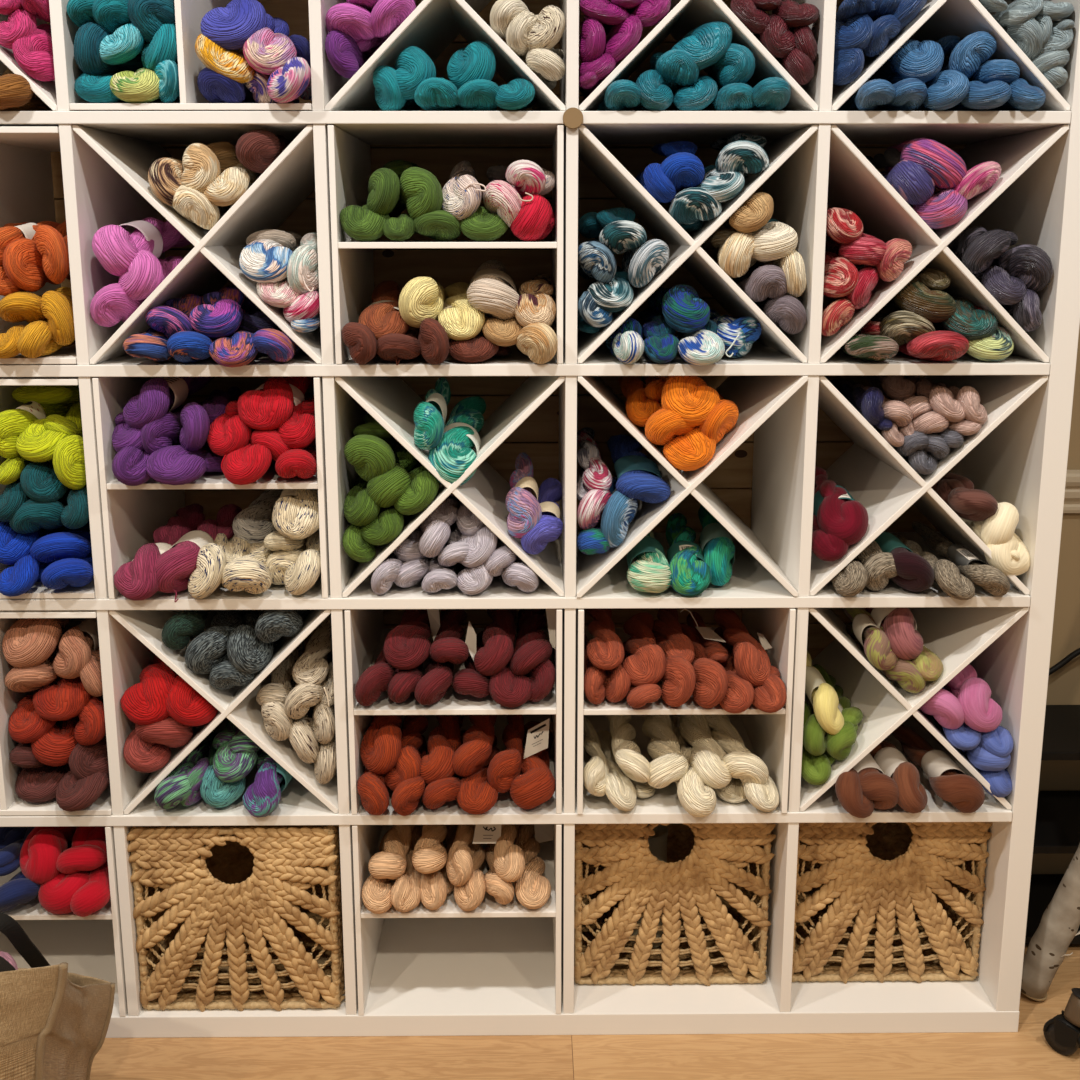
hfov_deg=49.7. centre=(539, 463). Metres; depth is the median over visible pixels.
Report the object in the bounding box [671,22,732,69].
yarn skein
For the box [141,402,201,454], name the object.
yarn skein
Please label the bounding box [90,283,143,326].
yarn skein
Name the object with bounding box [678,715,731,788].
yarn skein
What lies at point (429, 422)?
yarn skein
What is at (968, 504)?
yarn skein
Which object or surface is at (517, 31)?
yarn skein
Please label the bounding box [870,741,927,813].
yarn skein
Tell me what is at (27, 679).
yarn skein
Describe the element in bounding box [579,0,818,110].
divider
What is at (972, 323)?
yarn skein
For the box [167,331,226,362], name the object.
yarn skein
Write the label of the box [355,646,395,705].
yarn skein
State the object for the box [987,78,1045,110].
yarn skein
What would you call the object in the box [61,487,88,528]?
yarn skein
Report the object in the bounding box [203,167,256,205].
yarn skein
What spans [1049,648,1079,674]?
power cable
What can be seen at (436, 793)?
yarn skein
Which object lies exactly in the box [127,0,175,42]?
yarn skein
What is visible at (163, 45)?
yarn skein
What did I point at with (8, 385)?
insert
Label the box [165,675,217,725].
yarn skein
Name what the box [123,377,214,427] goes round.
yarn skein
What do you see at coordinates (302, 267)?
yarn skein
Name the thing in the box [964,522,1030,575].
yarn skein
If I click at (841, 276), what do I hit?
yarn skein
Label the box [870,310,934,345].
yarn skein
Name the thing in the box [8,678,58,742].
yarn skein
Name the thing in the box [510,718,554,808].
yarn skein
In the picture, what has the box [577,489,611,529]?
yarn skein
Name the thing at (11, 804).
insert
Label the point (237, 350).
yarn skein
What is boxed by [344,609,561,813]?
insert
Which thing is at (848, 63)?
yarn skein
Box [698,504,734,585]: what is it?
yarn skein
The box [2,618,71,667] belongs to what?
yarn skein
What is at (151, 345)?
yarn skein
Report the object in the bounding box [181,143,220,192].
yarn skein
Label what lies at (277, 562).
yarn skein
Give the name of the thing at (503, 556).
yarn skein
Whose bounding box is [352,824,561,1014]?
insert
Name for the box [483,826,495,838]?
print
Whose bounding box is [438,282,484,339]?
yarn skein
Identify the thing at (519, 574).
yarn skein
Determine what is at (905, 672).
yarn skein
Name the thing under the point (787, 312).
yarn skein
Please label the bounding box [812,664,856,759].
yarn skein
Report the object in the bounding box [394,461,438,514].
yarn skein
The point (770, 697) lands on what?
yarn skein
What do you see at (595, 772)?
yarn skein
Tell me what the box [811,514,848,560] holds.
yarn skein
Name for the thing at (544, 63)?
yarn skein
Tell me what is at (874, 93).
yarn skein
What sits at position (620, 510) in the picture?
yarn skein
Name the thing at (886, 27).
yarn skein
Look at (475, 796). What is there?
yarn skein
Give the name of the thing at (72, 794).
yarn skein
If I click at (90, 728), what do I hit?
yarn skein
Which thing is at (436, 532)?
yarn skein
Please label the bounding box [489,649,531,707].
yarn skein
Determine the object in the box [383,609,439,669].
yarn skein
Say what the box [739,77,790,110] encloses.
yarn skein
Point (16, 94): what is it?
yarn skein
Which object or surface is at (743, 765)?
yarn skein
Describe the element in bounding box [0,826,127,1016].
insert
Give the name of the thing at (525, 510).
yarn skein
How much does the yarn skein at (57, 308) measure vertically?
0.081 m
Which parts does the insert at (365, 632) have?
plate, shelf, plate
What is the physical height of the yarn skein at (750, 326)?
0.064 m
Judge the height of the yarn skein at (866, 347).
0.042 m
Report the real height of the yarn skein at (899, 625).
0.090 m
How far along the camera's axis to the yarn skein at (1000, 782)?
1.82 m
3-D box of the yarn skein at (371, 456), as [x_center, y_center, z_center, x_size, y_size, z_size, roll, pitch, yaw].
[-0.264,-0.022,1.815,0.076,0.077,0.229,-1,11,-7]
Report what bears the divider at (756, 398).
in the shelving unit at (476, 976)
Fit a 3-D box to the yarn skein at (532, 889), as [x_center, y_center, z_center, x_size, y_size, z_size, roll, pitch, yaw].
[-0.009,0.662,1.964,0.071,0.052,0.264,0,11,-2]
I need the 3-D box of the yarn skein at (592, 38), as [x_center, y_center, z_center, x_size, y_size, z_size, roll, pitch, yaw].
[0.077,-0.605,1.708,0.040,0.064,0.236,1,10,3]
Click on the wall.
(1063, 688)
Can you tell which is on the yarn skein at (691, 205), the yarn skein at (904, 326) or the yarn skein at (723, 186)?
the yarn skein at (723, 186)
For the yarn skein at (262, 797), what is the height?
0.087 m
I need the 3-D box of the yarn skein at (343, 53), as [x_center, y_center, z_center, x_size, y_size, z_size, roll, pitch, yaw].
[-0.269,-0.588,1.712,0.044,0.065,0.242,1,11,5]
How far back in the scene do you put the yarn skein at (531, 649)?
1.83 m
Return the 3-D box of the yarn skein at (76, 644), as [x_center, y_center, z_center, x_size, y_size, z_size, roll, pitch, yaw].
[-0.726,0.269,1.876,0.062,0.088,0.242,-1,11,-5]
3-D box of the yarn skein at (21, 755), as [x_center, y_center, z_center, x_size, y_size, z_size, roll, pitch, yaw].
[-0.797,0.444,1.905,0.057,0.043,0.232,1,11,3]
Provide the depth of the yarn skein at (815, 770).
1.82 m
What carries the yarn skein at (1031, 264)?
on the yarn skein at (1027, 313)
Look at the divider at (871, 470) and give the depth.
1.78 m
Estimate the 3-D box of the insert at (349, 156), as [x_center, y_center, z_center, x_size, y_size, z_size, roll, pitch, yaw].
[-0.132,-0.343,1.835,0.328,0.332,0.378,0,11,0]
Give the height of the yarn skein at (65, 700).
0.061 m
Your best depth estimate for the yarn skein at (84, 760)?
1.81 m
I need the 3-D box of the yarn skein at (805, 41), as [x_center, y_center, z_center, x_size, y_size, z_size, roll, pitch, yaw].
[0.362,-0.605,1.724,0.041,0.058,0.262,-1,11,-4]
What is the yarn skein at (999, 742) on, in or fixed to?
on the yarn skein at (981, 759)
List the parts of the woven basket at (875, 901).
panel, panel, panel, panel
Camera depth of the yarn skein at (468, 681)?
1.79 m
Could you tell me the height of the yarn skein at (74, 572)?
0.053 m
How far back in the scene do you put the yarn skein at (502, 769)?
1.82 m
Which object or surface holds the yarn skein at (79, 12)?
on the yarn skein at (88, 38)
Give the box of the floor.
[90,944,1079,1079]
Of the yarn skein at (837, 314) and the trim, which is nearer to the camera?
the yarn skein at (837, 314)
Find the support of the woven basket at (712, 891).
in the shelving unit at (476, 976)
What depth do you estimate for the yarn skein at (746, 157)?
1.64 m
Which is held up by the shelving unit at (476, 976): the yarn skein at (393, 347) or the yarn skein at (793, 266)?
the yarn skein at (393, 347)
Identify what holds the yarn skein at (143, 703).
on the yarn skein at (168, 732)
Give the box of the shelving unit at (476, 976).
[0,0,1079,1037]
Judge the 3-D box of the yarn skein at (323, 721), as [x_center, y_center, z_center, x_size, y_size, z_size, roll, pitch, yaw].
[-0.344,0.391,1.912,0.042,0.064,0.258,-1,10,-3]
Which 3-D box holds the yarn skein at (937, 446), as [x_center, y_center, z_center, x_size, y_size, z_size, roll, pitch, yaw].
[0.589,-0.042,1.827,0.050,0.045,0.244,0,11,3]
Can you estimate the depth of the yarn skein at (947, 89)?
1.60 m
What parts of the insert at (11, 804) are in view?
plate, plate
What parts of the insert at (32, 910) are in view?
shelf, plate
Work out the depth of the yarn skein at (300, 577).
1.73 m
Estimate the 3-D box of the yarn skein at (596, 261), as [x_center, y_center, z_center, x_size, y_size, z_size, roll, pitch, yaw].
[0.070,-0.306,1.762,0.055,0.061,0.228,-2,11,-9]
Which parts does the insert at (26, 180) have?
plate, plate, plate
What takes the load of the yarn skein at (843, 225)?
on the yarn skein at (868, 250)
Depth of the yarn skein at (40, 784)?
1.82 m
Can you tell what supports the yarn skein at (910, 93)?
on the shelving unit at (476, 976)
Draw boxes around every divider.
[0,14,57,110]
[72,125,321,363]
[109,609,337,813]
[325,0,565,110]
[335,376,564,596]
[576,375,807,597]
[577,124,817,362]
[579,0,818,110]
[800,607,1028,810]
[809,375,1047,595]
[820,124,1068,362]
[831,0,1069,110]
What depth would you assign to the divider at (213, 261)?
1.69 m
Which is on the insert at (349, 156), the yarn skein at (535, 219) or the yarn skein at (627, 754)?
the yarn skein at (535, 219)
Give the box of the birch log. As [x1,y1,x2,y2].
[1021,844,1079,1000]
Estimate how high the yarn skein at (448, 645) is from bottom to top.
0.068 m
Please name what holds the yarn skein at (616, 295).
on the yarn skein at (595, 316)
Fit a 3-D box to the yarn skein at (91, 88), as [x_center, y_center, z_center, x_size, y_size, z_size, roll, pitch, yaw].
[-0.606,-0.546,1.725,0.075,0.050,0.252,1,11,5]
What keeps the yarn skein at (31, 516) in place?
on the yarn skein at (68, 543)
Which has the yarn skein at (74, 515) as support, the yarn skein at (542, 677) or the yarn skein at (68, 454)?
the yarn skein at (68, 454)
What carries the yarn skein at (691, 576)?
on the shelving unit at (476, 976)
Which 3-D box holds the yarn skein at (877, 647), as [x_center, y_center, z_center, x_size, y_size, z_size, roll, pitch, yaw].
[0.523,0.259,1.879,0.057,0.086,0.230,-1,11,-3]
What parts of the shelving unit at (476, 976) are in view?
divider panel, divider panel, divider panel, divider panel, divider panel, divider panel, divider panel, divider panel, divider panel, divider panel, divider panel, divider panel, divider panel, divider panel, divider panel, divider panel, divider panel, divider panel, divider panel, divider panel, panel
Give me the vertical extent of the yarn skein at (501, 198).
0.067 m
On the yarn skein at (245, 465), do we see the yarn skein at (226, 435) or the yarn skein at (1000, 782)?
the yarn skein at (226, 435)
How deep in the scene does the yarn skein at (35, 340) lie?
1.65 m
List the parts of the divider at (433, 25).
diagonal panel, diagonal panel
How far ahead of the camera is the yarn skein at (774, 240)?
1.66 m
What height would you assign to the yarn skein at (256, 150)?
0.060 m
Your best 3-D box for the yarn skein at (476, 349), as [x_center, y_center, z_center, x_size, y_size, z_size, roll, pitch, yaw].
[-0.090,-0.191,1.791,0.075,0.050,0.246,1,11,5]
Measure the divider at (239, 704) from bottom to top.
0.333 m
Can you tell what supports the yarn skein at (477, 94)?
on the shelving unit at (476, 976)
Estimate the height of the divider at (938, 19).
0.333 m
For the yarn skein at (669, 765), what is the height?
0.064 m
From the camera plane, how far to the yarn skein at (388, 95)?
1.62 m
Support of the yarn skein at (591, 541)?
on the divider at (756, 398)
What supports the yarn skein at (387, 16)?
in the divider at (433, 25)
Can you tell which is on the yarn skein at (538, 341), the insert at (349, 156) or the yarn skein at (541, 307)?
the yarn skein at (541, 307)
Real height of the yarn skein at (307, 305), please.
0.049 m
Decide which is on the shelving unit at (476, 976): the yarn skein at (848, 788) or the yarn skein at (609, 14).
the yarn skein at (848, 788)
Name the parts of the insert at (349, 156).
plate, shelf, plate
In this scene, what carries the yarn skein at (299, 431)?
on the yarn skein at (301, 463)
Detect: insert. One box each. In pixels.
[0,126,76,363]
[0,377,94,598]
[0,610,111,815]
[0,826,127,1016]
[70,0,311,110]
[92,376,329,598]
[327,125,563,363]
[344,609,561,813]
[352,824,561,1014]
[575,608,795,813]
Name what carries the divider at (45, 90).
in the shelving unit at (476, 976)
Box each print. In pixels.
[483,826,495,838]
[530,724,545,746]
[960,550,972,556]
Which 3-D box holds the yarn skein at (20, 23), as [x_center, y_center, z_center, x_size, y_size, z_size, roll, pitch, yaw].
[-0.739,-0.622,1.709,0.059,0.058,0.259,-1,11,-7]
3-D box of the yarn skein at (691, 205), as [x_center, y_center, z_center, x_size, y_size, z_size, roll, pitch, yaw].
[0.229,-0.386,1.751,0.076,0.052,0.233,1,12,4]
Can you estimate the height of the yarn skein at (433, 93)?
0.045 m
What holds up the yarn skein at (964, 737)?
on the divider at (957, 636)
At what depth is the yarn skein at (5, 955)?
1.54 m
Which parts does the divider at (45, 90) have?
diagonal panel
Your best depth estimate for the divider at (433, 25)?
1.67 m
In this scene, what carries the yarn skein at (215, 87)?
in the insert at (189, 14)
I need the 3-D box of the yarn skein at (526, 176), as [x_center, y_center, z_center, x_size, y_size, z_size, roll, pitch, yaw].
[-0.028,-0.422,1.741,0.058,0.051,0.232,-1,11,-5]
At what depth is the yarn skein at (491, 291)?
1.67 m
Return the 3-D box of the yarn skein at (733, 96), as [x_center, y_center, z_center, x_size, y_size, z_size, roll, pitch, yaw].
[0.270,-0.532,1.727,0.062,0.039,0.248,-1,11,-4]
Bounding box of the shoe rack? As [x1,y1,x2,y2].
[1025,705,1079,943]
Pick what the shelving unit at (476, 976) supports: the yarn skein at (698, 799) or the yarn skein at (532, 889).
the yarn skein at (698, 799)
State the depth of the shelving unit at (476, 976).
1.82 m
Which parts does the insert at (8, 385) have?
plate, plate, plate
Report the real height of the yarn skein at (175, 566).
0.102 m
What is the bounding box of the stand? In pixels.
[1043,988,1079,1055]
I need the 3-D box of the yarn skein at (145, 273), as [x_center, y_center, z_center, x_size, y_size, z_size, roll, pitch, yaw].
[-0.582,-0.288,1.764,0.066,0.073,0.236,-1,11,-3]
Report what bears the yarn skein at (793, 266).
on the yarn skein at (787, 312)
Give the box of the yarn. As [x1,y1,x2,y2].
[0,0,1073,913]
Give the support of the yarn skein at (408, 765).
on the yarn skein at (406, 796)
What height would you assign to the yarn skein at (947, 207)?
0.059 m
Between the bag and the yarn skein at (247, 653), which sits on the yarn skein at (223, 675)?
the yarn skein at (247, 653)
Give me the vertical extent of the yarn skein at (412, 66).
0.072 m
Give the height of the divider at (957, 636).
0.333 m
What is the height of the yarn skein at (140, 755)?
0.065 m
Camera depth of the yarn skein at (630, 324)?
1.73 m
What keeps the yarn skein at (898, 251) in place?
on the divider at (855, 185)
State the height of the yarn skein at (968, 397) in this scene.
0.057 m
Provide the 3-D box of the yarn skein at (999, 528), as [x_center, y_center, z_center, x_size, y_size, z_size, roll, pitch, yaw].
[0.701,0.078,1.851,0.062,0.072,0.243,0,11,2]
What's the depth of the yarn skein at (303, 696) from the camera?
1.79 m
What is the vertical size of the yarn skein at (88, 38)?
0.073 m
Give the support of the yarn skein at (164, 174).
on the yarn skein at (191, 204)
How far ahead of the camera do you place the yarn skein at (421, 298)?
1.67 m
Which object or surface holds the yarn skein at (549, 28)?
on the yarn skein at (544, 63)
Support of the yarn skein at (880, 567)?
on the shelving unit at (476, 976)
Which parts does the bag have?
strap handle, strap handle, panel, panel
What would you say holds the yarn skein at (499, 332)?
on the shelving unit at (476, 976)
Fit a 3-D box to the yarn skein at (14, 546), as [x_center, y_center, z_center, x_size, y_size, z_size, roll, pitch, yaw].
[-0.789,0.102,1.848,0.064,0.063,0.254,1,11,5]
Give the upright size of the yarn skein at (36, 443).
0.059 m
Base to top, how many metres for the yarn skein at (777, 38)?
0.058 m
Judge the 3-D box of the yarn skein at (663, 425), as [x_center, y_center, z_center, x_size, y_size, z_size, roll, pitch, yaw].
[0.197,-0.072,1.811,0.081,0.064,0.231,0,11,1]
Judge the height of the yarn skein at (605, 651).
0.052 m
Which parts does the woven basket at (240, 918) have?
panel, panel, panel, panel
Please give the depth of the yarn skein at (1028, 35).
1.61 m
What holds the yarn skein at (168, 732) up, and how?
on the divider at (239, 704)
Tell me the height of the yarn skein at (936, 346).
0.048 m
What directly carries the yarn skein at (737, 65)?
on the yarn skein at (733, 96)
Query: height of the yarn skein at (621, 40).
0.066 m
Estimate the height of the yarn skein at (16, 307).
0.050 m
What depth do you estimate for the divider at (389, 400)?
1.77 m
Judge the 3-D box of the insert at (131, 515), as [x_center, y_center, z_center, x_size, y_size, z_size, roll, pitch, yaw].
[-0.484,0.003,1.900,0.328,0.332,0.378,0,11,0]
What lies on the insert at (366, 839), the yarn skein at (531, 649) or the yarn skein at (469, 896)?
the yarn skein at (469, 896)
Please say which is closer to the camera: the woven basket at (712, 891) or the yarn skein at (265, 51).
the yarn skein at (265, 51)
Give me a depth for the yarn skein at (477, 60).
1.61 m
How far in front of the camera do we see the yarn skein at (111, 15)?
1.59 m
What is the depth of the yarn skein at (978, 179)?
1.64 m
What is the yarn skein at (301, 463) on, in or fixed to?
on the insert at (131, 515)
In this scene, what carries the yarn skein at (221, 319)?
on the yarn skein at (237, 350)
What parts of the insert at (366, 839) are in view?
plate, shelf, plate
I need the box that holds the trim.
[1063,470,1079,512]
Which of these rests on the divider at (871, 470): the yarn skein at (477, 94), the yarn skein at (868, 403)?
the yarn skein at (868, 403)
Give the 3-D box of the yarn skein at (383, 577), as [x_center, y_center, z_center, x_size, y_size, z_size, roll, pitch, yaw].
[-0.227,0.154,1.848,0.046,0.056,0.236,1,11,4]
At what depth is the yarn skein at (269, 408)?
1.70 m
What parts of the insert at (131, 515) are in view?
plate, shelf, plate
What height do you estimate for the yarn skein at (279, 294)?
0.054 m
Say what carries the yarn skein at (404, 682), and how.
on the insert at (365, 632)
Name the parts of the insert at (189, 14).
plate, plate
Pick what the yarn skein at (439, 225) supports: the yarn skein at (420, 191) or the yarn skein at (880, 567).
the yarn skein at (420, 191)
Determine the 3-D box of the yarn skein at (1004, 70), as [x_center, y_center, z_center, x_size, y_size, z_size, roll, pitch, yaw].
[0.642,-0.566,1.729,0.061,0.043,0.252,0,11,0]
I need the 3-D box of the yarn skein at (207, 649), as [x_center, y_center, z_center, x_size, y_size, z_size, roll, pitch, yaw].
[-0.498,0.275,1.877,0.066,0.075,0.239,2,11,9]
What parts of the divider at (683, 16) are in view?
diagonal panel, diagonal panel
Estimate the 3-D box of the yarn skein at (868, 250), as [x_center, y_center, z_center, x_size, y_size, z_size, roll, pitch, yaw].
[0.462,-0.327,1.774,0.069,0.050,0.251,-1,11,-4]
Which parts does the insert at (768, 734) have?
plate, shelf, plate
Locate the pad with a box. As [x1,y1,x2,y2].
[563,108,582,128]
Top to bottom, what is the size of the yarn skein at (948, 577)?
0.055 m
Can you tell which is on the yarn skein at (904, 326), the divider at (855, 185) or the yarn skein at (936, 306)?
the yarn skein at (936, 306)
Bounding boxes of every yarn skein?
[0,8,51,48]
[0,74,52,110]
[0,220,66,265]
[0,292,46,322]
[0,325,24,358]
[0,386,79,458]
[0,478,29,521]
[0,522,66,564]
[0,554,54,596]
[0,841,71,911]
[0,951,17,969]
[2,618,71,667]
[3,238,50,291]
[5,644,93,691]
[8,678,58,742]
[9,483,86,533]
[9,721,61,767]
[12,28,54,80]
[15,763,68,802]
[16,418,82,461]
[17,320,74,357]
[20,462,68,502]
[20,826,77,884]
[30,521,91,562]
[31,695,91,765]
[33,676,90,720]
[35,225,69,283]
[38,871,88,913]
[40,290,74,345]
[41,549,93,588]
[53,435,86,489]
[53,617,98,678]
[56,770,109,811]
[56,838,106,873]
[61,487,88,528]
[66,0,93,27]
[68,734,108,779]
[70,865,110,916]
[74,21,117,74]
[74,73,150,102]
[74,696,105,745]
[79,647,102,696]
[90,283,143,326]
[92,0,130,33]
[92,217,190,275]
[99,23,145,64]
[110,67,176,102]
[112,405,183,451]
[112,445,172,485]
[114,511,204,600]
[118,250,175,299]
[120,655,175,724]
[123,332,171,361]
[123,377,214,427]
[123,729,170,772]
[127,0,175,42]
[135,716,192,747]
[141,23,177,70]
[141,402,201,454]
[145,306,195,338]
[146,441,211,484]
[148,157,183,205]
[154,730,215,808]
[155,60,179,102]
[156,504,241,601]
[162,610,210,649]
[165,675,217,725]
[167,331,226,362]
[172,185,231,229]
[180,389,223,451]
[180,727,225,805]
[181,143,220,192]
[185,610,254,673]
[188,524,232,598]
[189,298,248,337]
[195,34,254,82]
[197,67,255,102]
[200,0,288,49]
[200,765,245,807]
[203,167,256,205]
[207,413,253,455]
[209,331,257,366]
[209,638,280,689]
[213,740,257,782]
[221,441,271,484]
[221,551,274,593]
[227,610,272,673]
[236,129,292,173]
[237,376,315,430]
[239,239,298,282]
[242,758,292,817]
[243,27,296,74]
[245,70,298,102]
[250,429,290,460]
[252,328,303,361]
[255,609,310,642]
[256,277,300,307]
[261,678,295,740]
[266,549,302,584]
[267,57,311,102]
[272,489,318,539]
[275,438,316,478]
[277,393,315,448]
[283,288,319,322]
[284,531,320,594]
[284,654,328,718]
[286,245,318,293]
[289,706,319,762]
[312,702,334,743]
[314,687,336,783]
[325,3,383,55]
[325,30,370,78]
[340,204,400,241]
[342,322,376,364]
[342,524,377,561]
[344,435,395,481]
[344,476,380,525]
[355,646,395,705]
[357,768,389,814]
[358,280,408,339]
[360,505,403,544]
[360,715,401,774]
[367,168,405,214]
[367,463,410,507]
[368,825,414,879]
[371,0,415,41]
[371,537,407,594]
[373,65,419,110]
[376,329,420,364]
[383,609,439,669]
[383,715,427,790]
[387,663,423,702]
[391,735,426,815]
[394,46,435,104]
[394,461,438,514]
[394,557,431,587]
[398,277,445,327]
[400,167,442,219]
[414,77,462,110]
[414,210,460,241]
[414,377,450,449]
[414,637,453,704]
[418,318,449,364]
[419,516,450,557]
[420,715,463,784]
[422,730,466,808]
[428,396,485,485]
[430,609,475,663]
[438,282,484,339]
[438,542,469,566]
[442,161,485,219]
[446,824,501,886]
[447,41,495,89]
[449,329,498,362]
[452,630,490,697]
[452,715,496,776]
[454,824,485,910]
[456,564,492,594]
[457,79,498,110]
[457,735,499,814]
[458,525,496,567]
[460,207,507,241]
[467,260,518,319]
[474,609,516,675]
[482,317,522,345]
[483,180,533,226]
[484,537,516,575]
[487,714,523,792]
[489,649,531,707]
[490,0,528,38]
[495,78,536,109]
[502,558,538,591]
[505,160,545,195]
[505,452,541,537]
[506,11,536,61]
[509,609,555,675]
[510,194,554,240]
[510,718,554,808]
[514,293,555,326]
[514,824,553,908]
[516,322,557,363]
[521,478,562,553]
[525,659,555,701]
[526,48,564,89]
[527,5,565,49]
[577,291,612,326]
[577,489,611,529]
[577,520,610,554]
[578,241,616,282]
[579,0,629,34]
[579,17,605,61]
[579,52,616,92]
[583,718,608,796]
[584,634,606,703]
[586,608,623,669]
[587,276,632,311]
[595,220,646,253]
[597,79,640,110]
[601,476,637,546]
[603,318,642,357]
[604,14,642,64]
[607,435,670,502]
[607,715,650,782]
[622,239,668,287]
[622,612,665,686]
[626,530,670,592]
[630,0,670,26]
[634,70,672,110]
[636,163,675,202]
[642,715,688,788]
[643,334,678,362]
[643,402,695,444]
[648,285,709,332]
[652,620,695,706]
[655,49,699,95]
[655,376,719,425]
[660,152,704,193]
[663,426,715,470]
[666,513,711,596]
[668,187,721,223]
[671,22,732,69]
[673,75,717,110]
[675,736,716,817]
[677,329,724,365]
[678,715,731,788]
[680,609,727,707]
[698,168,744,201]
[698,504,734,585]
[699,394,738,442]
[700,83,754,110]
[703,641,753,713]
[705,714,768,783]
[707,43,754,92]
[714,231,756,277]
[714,608,771,686]
[715,140,768,176]
[721,315,761,357]
[724,192,773,232]
[730,0,769,35]
[730,265,786,301]
[732,647,786,712]
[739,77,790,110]
[741,776,778,811]
[751,222,797,261]
[754,295,806,333]
[755,14,795,58]
[771,0,819,29]
[772,250,806,297]
[776,26,817,61]
[779,48,814,84]
[801,748,830,784]
[803,701,825,755]
[805,651,843,734]
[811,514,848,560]
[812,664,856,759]
[813,467,867,544]
[821,298,854,335]
[823,256,858,297]
[825,233,885,265]
[826,207,862,243]
[829,379,883,424]
[830,266,878,308]
[831,561,867,596]
[833,48,864,85]
[834,14,873,50]
[834,768,873,817]
[836,79,894,110]
[841,331,898,361]
[843,608,897,669]
[846,622,925,692]
[853,753,898,809]
[855,238,911,281]
[862,14,901,56]
[863,552,896,590]
[866,607,922,659]
[869,39,943,82]
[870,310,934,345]
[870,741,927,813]
[873,78,926,110]
[874,531,934,591]
[879,160,934,204]
[884,277,955,322]
[885,138,966,188]
[885,398,948,434]
[890,0,926,29]
[892,724,984,812]
[893,534,974,599]
[898,331,968,361]
[908,188,967,228]
[912,521,1009,595]
[913,70,969,110]
[919,688,963,729]
[924,378,987,424]
[924,433,949,459]
[928,386,965,421]
[931,479,997,520]
[933,323,1013,361]
[934,161,1000,199]
[934,299,997,339]
[934,718,1011,797]
[940,31,996,79]
[941,81,1011,110]
[942,687,1013,757]
[942,722,981,749]
[944,677,1001,731]
[952,229,1010,273]
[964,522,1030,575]
[967,745,1010,770]
[968,500,1018,543]
[969,59,1019,83]
[981,266,1026,304]
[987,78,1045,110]
[989,244,1052,291]
[1000,289,1041,331]
[1007,18,1042,59]
[1040,20,1073,53]
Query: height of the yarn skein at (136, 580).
0.090 m
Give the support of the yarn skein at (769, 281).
on the divider at (685, 249)
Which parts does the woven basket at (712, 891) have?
panel, panel, panel, panel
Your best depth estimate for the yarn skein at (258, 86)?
1.64 m
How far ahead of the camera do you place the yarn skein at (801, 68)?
1.61 m
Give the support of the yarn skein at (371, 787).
on the shelving unit at (476, 976)
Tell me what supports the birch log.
on the floor
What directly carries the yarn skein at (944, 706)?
on the divider at (957, 636)
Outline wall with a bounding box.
[54,95,1079,873]
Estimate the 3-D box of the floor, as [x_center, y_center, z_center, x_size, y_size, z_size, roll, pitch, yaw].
[-0.026,1.262,0.341,5.200,0.050,4.025,0,11,0]
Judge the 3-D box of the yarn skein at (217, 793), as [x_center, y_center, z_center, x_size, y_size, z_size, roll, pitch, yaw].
[-0.498,0.491,1.922,0.066,0.062,0.239,0,11,1]
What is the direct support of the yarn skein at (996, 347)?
on the shelving unit at (476, 976)
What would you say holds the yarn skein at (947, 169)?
on the yarn skein at (947, 207)
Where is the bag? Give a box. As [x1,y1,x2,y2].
[0,912,114,1079]
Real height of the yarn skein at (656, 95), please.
0.058 m
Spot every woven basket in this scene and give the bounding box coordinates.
[127,825,344,1011]
[574,823,775,985]
[792,822,992,983]
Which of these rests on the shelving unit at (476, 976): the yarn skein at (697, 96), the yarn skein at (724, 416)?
the yarn skein at (697, 96)
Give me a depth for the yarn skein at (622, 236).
1.65 m
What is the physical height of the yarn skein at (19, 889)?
0.058 m
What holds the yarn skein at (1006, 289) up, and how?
on the divider at (855, 185)
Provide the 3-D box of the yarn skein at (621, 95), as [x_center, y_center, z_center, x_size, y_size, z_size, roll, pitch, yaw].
[0.107,-0.528,1.705,0.052,0.040,0.240,-1,11,-6]
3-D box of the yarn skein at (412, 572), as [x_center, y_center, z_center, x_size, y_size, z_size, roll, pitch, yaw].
[-0.186,0.151,1.879,0.055,0.050,0.260,1,11,6]
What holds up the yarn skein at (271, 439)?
on the insert at (131, 515)
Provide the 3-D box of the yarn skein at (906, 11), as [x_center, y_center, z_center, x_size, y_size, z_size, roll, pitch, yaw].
[0.511,-0.653,1.711,0.056,0.061,0.252,0,11,2]
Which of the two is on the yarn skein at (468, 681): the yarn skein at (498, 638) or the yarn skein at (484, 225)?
the yarn skein at (498, 638)
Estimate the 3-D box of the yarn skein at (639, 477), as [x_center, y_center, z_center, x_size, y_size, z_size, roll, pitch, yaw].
[0.142,0.009,1.826,0.083,0.075,0.232,-2,11,-9]
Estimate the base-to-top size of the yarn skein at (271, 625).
0.063 m
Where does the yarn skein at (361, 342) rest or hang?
on the shelving unit at (476, 976)
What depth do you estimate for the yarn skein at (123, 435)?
1.70 m
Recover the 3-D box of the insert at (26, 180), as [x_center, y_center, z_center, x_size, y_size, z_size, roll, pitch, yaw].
[-0.836,-0.341,1.829,0.333,0.330,0.378,0,11,0]
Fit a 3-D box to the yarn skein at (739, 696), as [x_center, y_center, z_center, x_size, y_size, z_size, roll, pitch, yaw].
[0.291,0.336,1.868,0.053,0.049,0.243,-1,11,-6]

